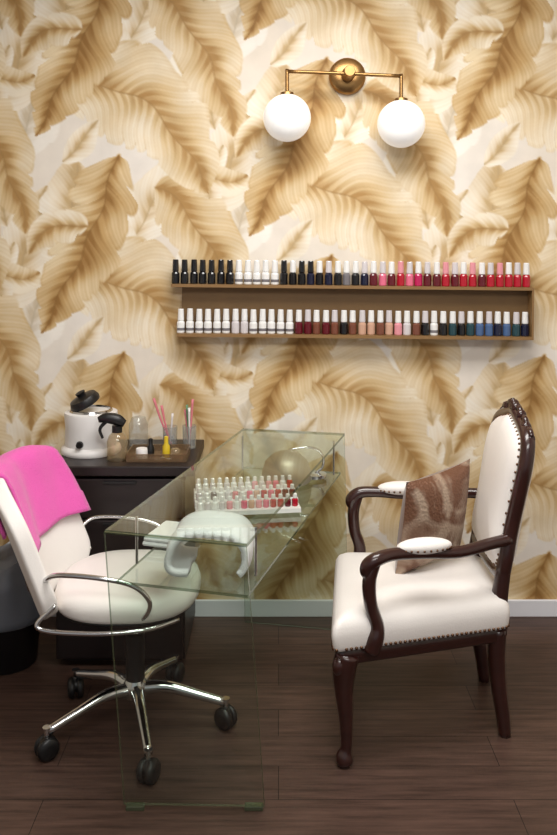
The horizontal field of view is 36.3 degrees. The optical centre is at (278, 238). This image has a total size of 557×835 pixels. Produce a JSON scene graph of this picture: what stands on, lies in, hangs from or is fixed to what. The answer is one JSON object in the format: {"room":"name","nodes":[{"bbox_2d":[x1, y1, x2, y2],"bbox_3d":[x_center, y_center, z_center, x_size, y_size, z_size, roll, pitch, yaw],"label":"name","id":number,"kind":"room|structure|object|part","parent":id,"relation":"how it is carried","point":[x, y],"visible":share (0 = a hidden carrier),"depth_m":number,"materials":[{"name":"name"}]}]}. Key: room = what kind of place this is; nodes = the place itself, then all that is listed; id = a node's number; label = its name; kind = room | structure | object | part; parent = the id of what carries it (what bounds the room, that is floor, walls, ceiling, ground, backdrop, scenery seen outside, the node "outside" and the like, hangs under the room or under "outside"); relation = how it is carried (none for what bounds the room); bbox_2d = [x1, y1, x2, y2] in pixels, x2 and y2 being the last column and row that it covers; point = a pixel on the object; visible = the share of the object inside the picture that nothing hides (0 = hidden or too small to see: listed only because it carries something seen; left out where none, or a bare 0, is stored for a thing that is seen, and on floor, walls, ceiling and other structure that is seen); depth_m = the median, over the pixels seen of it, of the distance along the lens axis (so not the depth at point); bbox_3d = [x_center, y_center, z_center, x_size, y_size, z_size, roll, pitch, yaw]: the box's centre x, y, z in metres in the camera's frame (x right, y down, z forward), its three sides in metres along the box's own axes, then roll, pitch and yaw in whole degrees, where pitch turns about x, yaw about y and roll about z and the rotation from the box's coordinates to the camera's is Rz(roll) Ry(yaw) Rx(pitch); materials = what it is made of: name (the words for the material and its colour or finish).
{"room":"salon","nodes":[
{"label":"salon","id":0,"kind":"room"},
{"bbox_2d":[0,0,556,598],"bbox_3d":[0.000,0.150,3.500,4.400,2.800,0.001,0,0,0],"label":"wall","id":1,"kind":"structure","parent":0,"point":[135,140],"depth_m":3.50,"materials":[{"name":"beige paper"}]},
{"bbox_2d":[51,599,556,616],"bbox_3d":[0.000,1.516,3.492,4.400,0.068,0.014,0,0,0],"label":"baseboard","id":2,"kind":"structure","parent":1,"relation":"attached to","point":[203,607],"depth_m":3.48,"materials":[{"name":"paint"}]},
{"bbox_2d":[263,58,424,147],"bbox_3d":[0.261,-0.552,3.389,0.643,0.381,0.217,0,0,0],"label":"wall sconce","id":3,"kind":"object","parent":1,"relation":"attached to","point":[286,117],"visible":1,"depth_m":3.33,"materials":[{"name":"white glass"}]},
{"bbox_3d":[0.034,-0.623,3.375,0.015,0.103,0.014,0,0,0],"label":"stem","id":4,"kind":"part","parent":3,"relation":"part of","materials":[{"name":"gold metal"}]},
{"bbox_3d":[0.034,-0.481,3.375,0.190,0.190,0.190,0,0,0],"label":"globe","id":5,"kind":"part","parent":3,"relation":"part of","materials":[{"name":"white glass"}]},
{"bbox_3d":[0.487,-0.601,3.375,0.015,0.108,0.014,0,0,0],"label":"stem","id":6,"kind":"part","parent":3,"relation":"part of","materials":[{"name":"gold metal"}]},
{"bbox_3d":[0.487,-0.457,3.375,0.190,0.190,0.190,0,0,0],"label":"globe","id":7,"kind":"part","parent":3,"relation":"part of","materials":[{"name":"white glass"}]},
{"bbox_2d":[171,283,533,339],"bbox_3d":[0.297,0.293,3.455,1.458,0.211,0.088,1,0,0],"label":"floating shelf","id":8,"kind":"object","parent":1,"relation":"attached to","point":[413,298],"visible":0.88,"depth_m":3.47,"materials":[{"name":"brown wood"}]},
{"bbox_2d":[171,259,529,286],"bbox_3d":[0.295,0.138,3.447,1.456,0.099,0.040,1,0,0],"label":"bottles","id":9,"kind":"object","parent":8,"relation":"on","point":[510,281],"visible":1,"depth_m":3.44},
{"bbox_2d":[177,308,528,335],"bbox_3d":[0.301,0.337,3.447,1.428,0.099,0.040,1,0,0],"label":"bottles","id":10,"kind":"object","parent":8,"relation":"on","point":[309,328],"visible":1,"depth_m":3.44},
{"bbox_2d":[0,617,556,834],"bbox_3d":[0.000,1.575,1.000,4.400,0.050,5.000,0,0,0],"label":"floor","id":11,"kind":"structure","parent":0,"point":[430,757],"depth_m":2.59,"materials":[{"name":"brown wood"}]},
{"bbox_2d":[0,562,39,675],"bbox_3d":[-1.000,1.349,3.124,0.312,0.402,0.310,0,0,0],"label":"trash bin","id":12,"kind":"object","parent":11,"relation":"on","point":[19,638],"visible":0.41,"depth_m":3.03,"materials":[{"name":"black plastic"}]},
{"bbox_2d":[0,478,237,784],"bbox_3d":[-0.521,1.137,2.698,0.782,0.825,0.616,0,0,0],"label":"chair","id":13,"kind":"object","parent":11,"relation":"on","point":[104,589],"visible":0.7,"depth_m":2.59,"materials":[{"name":"white leather"}]},
{"bbox_2d":[0,445,90,551],"bbox_3d":[-0.814,0.831,2.772,0.248,0.265,0.418,0,0,12],"label":"towel","id":14,"kind":"object","parent":13,"relation":"on","point":[43,487],"visible":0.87,"depth_m":2.82,"materials":[{"name":"pink fabric"}]},
{"bbox_3d":[-0.781,0.930,2.720,0.264,0.412,0.509,0,0,0],"label":"backrest","id":15,"kind":"part","parent":13,"relation":"part of","materials":[{"name":"white leather"}]},
{"bbox_3d":[-0.691,1.478,2.535,0.026,0.045,0.026,0,0,0],"label":"caster stem","id":16,"kind":"part","parent":13,"relation":"part of","materials":[{"name":"silver metal"}]},
{"bbox_3d":[-0.475,1.094,2.710,0.450,0.082,0.460,0,0,0],"label":"seat","id":17,"kind":"part","parent":13,"relation":"part of","materials":[{"name":"white leather"}]},
{"bbox_3d":[-0.371,1.478,2.425,0.026,0.045,0.026,0,0,0],"label":"caster stem","id":18,"kind":"part","parent":13,"relation":"part of","materials":[{"name":"silver metal"}]},
{"bbox_3d":[-0.167,1.478,2.695,0.026,0.045,0.026,0,0,0],"label":"caster stem","id":19,"kind":"part","parent":13,"relation":"part of","materials":[{"name":"silver metal"}]},
{"bbox_2d":[56,439,203,659],"bbox_3d":[-0.565,1.186,3.280,0.520,0.728,0.420,0,0,0],"label":"base cabinet","id":20,"kind":"object","parent":11,"relation":"on","point":[159,489],"visible":0.37,"depth_m":3.08,"materials":[{"name":"brown laminate"}]},
{"bbox_2d":[60,390,121,458],"bbox_3d":[-0.725,0.701,3.290,0.232,0.241,0.232,0,0,0],"label":"wax warmer","id":21,"kind":"object","parent":20,"relation":"on","point":[83,440],"visible":0.95,"depth_m":3.21,"materials":[{"name":"white plastic"}]},
{"bbox_3d":[-0.746,0.622,3.278,0.112,0.083,0.117,0,0,0],"label":"lid","id":22,"kind":"part","parent":21,"relation":"part of","materials":[{"name":"black plastic"}]},
{"bbox_2d":[69,405,112,414],"bbox_3d":[-0.725,0.674,3.290,0.168,0.036,0.168,0,0,0],"label":"pot","id":23,"kind":"object","parent":21,"relation":"on","point":[93,409],"depth_m":3.25,"materials":[{"name":"silver metal"}]},
{"bbox_2d":[98,413,126,459],"bbox_3d":[-0.617,0.733,3.160,0.109,0.177,0.076,0,0,0],"label":"spray bottle","id":24,"kind":"object","parent":20,"relation":"on","point":[117,421],"visible":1,"depth_m":3.15,"materials":[{"name":"plastic"}]},
{"bbox_3d":[-0.575,1.032,3.076,0.120,0.010,0.010,0,0,0],"label":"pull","id":25,"kind":"part","parent":20,"relation":"part of","materials":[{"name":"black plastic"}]},
{"bbox_3d":[-0.575,0.882,3.076,0.120,0.010,0.010,0,0,0],"label":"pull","id":26,"kind":"part","parent":20,"relation":"part of","materials":[{"name":"black plastic"}]},
{"bbox_3d":[-0.575,1.435,3.088,0.455,0.170,0.018,0,0,0],"label":"drawer","id":27,"kind":"part","parent":20,"relation":"part of","materials":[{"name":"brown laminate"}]},
{"bbox_3d":[-0.575,0.940,3.088,0.455,0.140,0.018,0,0,0],"label":"drawer","id":28,"kind":"part","parent":20,"relation":"part of","materials":[{"name":"brown laminate"}]},
{"bbox_3d":[-0.575,1.090,3.088,0.455,0.140,0.018,0,0,0],"label":"drawer","id":29,"kind":"part","parent":20,"relation":"part of","materials":[{"name":"brown laminate"}]},
{"bbox_2d":[136,436,190,461],"bbox_3d":[-0.450,0.779,3.200,0.224,0.084,0.154,0,0,0],"label":"bottles","id":30,"kind":"object","parent":20,"relation":"on","point":[141,452],"visible":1,"depth_m":3.17,"materials":[{"name":"plastic"}]},
{"bbox_2d":[136,447,147,458],"bbox_3d":[-0.510,0.797,3.170,0.044,0.035,0.043,0,0,0],"label":"jar","id":31,"kind":"object","parent":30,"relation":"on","point":[141,452],"depth_m":3.15,"materials":[{"name":"white plastic"}]},
{"bbox_2d":[147,438,153,456],"bbox_3d":[-0.480,0.781,3.190,0.028,0.068,0.027,0,0,0],"label":"bottle","id":32,"kind":"object","parent":30,"relation":"on","point":[150,448],"depth_m":3.18,"materials":[{"name":"black plastic"}]},
{"bbox_2d":[162,436,169,457],"bbox_3d":[-0.420,0.776,3.180,0.028,0.078,0.027,0,0,0],"label":"bottle","id":33,"kind":"object","parent":30,"relation":"on","point":[166,447],"depth_m":3.17,"materials":[{"name":"yellow plastic"}]},
{"bbox_2d":[152,398,177,444],"bbox_3d":[-0.450,0.726,3.370,0.100,0.192,0.060,0,0,0],"label":"cup","id":34,"kind":"object","parent":20,"relation":"on","point":[153,399],"visible":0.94,"depth_m":3.37,"materials":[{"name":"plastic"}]},
{"bbox_2d":[182,399,196,446],"bbox_3d":[-0.350,0.727,3.340,0.056,0.191,0.056,0,0,-18],"label":"cup","id":35,"kind":"object","parent":20,"relation":"on","point":[188,420],"visible":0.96,"depth_m":3.34,"materials":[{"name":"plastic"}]},
{"bbox_2d":[126,434,346,808],"bbox_3d":[-0.092,1.160,2.804,0.430,0.780,1.275,0,0,15],"label":"table","id":36,"kind":"object","parent":11,"relation":"on","point":[136,517],"visible":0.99,"depth_m":2.39,"materials":[{"name":"clear glass"}]},
{"bbox_2d":[142,521,189,547],"bbox_3d":[-0.323,0.897,2.580,0.124,0.028,0.161,0,0,17],"label":"folded towel","id":37,"kind":"object","parent":36,"relation":"on","point":[160,536],"visible":0.53,"depth_m":2.53,"materials":[{"name":"white fabric"}]},
{"bbox_2d":[164,510,253,577],"bbox_3d":[-0.188,0.848,2.370,0.244,0.129,0.183,0,0,0],"label":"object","id":38,"kind":"object","parent":36,"relation":"on","point":[233,527],"visible":0.99,"depth_m":2.33,"materials":[{"name":"white plastic"}]},
{"bbox_2d":[194,475,300,514],"bbox_3d":[-0.110,0.870,2.900,0.350,0.084,0.178,0,0,-8],"label":"rack","id":39,"kind":"object","parent":36,"relation":"on","point":[268,498],"visible":1,"depth_m":2.88,"materials":[{"name":"white plastic"}]},
{"bbox_2d":[262,446,326,487],"bbox_3d":[0.060,0.850,3.210,0.249,0.128,0.189,0,0,0],"label":"desk lamp","id":40,"kind":"object","parent":36,"relation":"on","point":[283,462],"visible":0.97,"depth_m":3.16,"materials":[{"name":"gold metal"}]},
{"bbox_3d":[0.109,0.845,3.236,0.143,0.118,0.031,0,0,-22],"label":"arm","id":41,"kind":"part","parent":40,"relation":"part of","materials":[{"name":"silver metal"}]},
{"bbox_3d":[0.064,1.160,3.401,0.430,0.776,0.021,0,0,12],"label":"panel","id":42,"kind":"part","parent":36,"relation":"part of","materials":[{"name":"clear glass"}]},
{"bbox_2d":[331,398,535,768],"bbox_3d":[0.497,1.039,2.750,0.643,1.025,0.618,0,0,5],"label":"upholstered armchair","id":43,"kind":"object","parent":11,"relation":"on","point":[454,600],"visible":0.94,"depth_m":2.63,"materials":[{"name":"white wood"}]},
{"bbox_3d":[0.198,1.382,2.503,0.080,0.339,0.073,0,0,0],"label":"leg","id":44,"kind":"part","parent":43,"relation":"part of","materials":[{"name":"brown wood"}]},
{"bbox_3d":[0.280,1.067,3.035,0.067,0.315,0.052,0,0,0],"label":"arm post","id":45,"kind":"part","parent":43,"relation":"part of","materials":[{"name":"brown wood"}]},
{"bbox_3d":[0.280,1.085,2.505,0.067,0.276,0.052,0,0,0],"label":"arm post","id":46,"kind":"part","parent":43,"relation":"part of","materials":[{"name":"brown wood"}]},
{"bbox_3d":[0.486,0.924,3.029,0.494,0.090,0.061,0,0,4],"label":"arm","id":47,"kind":"part","parent":43,"relation":"part of","materials":[{"name":"brown wood"}]},
{"bbox_3d":[0.444,1.226,2.748,0.539,0.052,0.524,0,0,0],"label":"seat rail","id":48,"kind":"part","parent":43,"relation":"part of","materials":[{"name":"brown wood"}]},
{"bbox_2d":[331,552,509,651],"bbox_3d":[0.441,1.147,2.749,0.572,0.123,0.564,0,0,0],"label":"seat cushion","id":49,"kind":"object","parent":43,"relation":"on","point":[439,601],"depth_m":2.59,"materials":[{"name":"white leather"}]},
{"bbox_2d":[395,459,469,573],"bbox_3d":[0.515,0.925,2.830,0.308,0.350,0.132,0,0,-41],"label":"throw pillow","id":50,"kind":"object","parent":43,"relation":"on","point":[435,504],"visible":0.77,"depth_m":2.77,"materials":[{"name":"fabric"}]},
{"bbox_3d":[0.481,0.962,2.572,0.504,0.090,0.052,0,0,-18],"label":"arm","id":51,"kind":"part","parent":43,"relation":"part of","materials":[{"name":"brown wood"}]},
{"bbox_3d":[0.698,1.089,2.993,0.082,0.285,0.055,0,0,0],"label":"post","id":52,"kind":"part","parent":43,"relation":"part of","materials":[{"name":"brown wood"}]},
{"bbox_3d":[0.704,1.383,2.987,0.069,0.339,0.054,0,0,-22],"label":"leg","id":53,"kind":"part","parent":43,"relation":"part of","materials":[{"name":"brown wood"}]},
{"bbox_3d":[0.689,1.383,2.653,0.069,0.339,0.054,0,0,22],"label":"leg","id":54,"kind":"part","parent":43,"relation":"part of","materials":[{"name":"brown wood"}]},
{"bbox_3d":[0.698,1.089,2.657,0.082,0.285,0.055,0,0,0],"label":"post","id":55,"kind":"part","parent":43,"relation":"part of","materials":[{"name":"brown wood"}]},
{"bbox_3d":[0.745,0.815,2.825,0.138,0.531,0.421,0,0,0],"label":"frame","id":56,"kind":"part","parent":43,"relation":"part of","materials":[{"name":"brown wood"}]}
]}

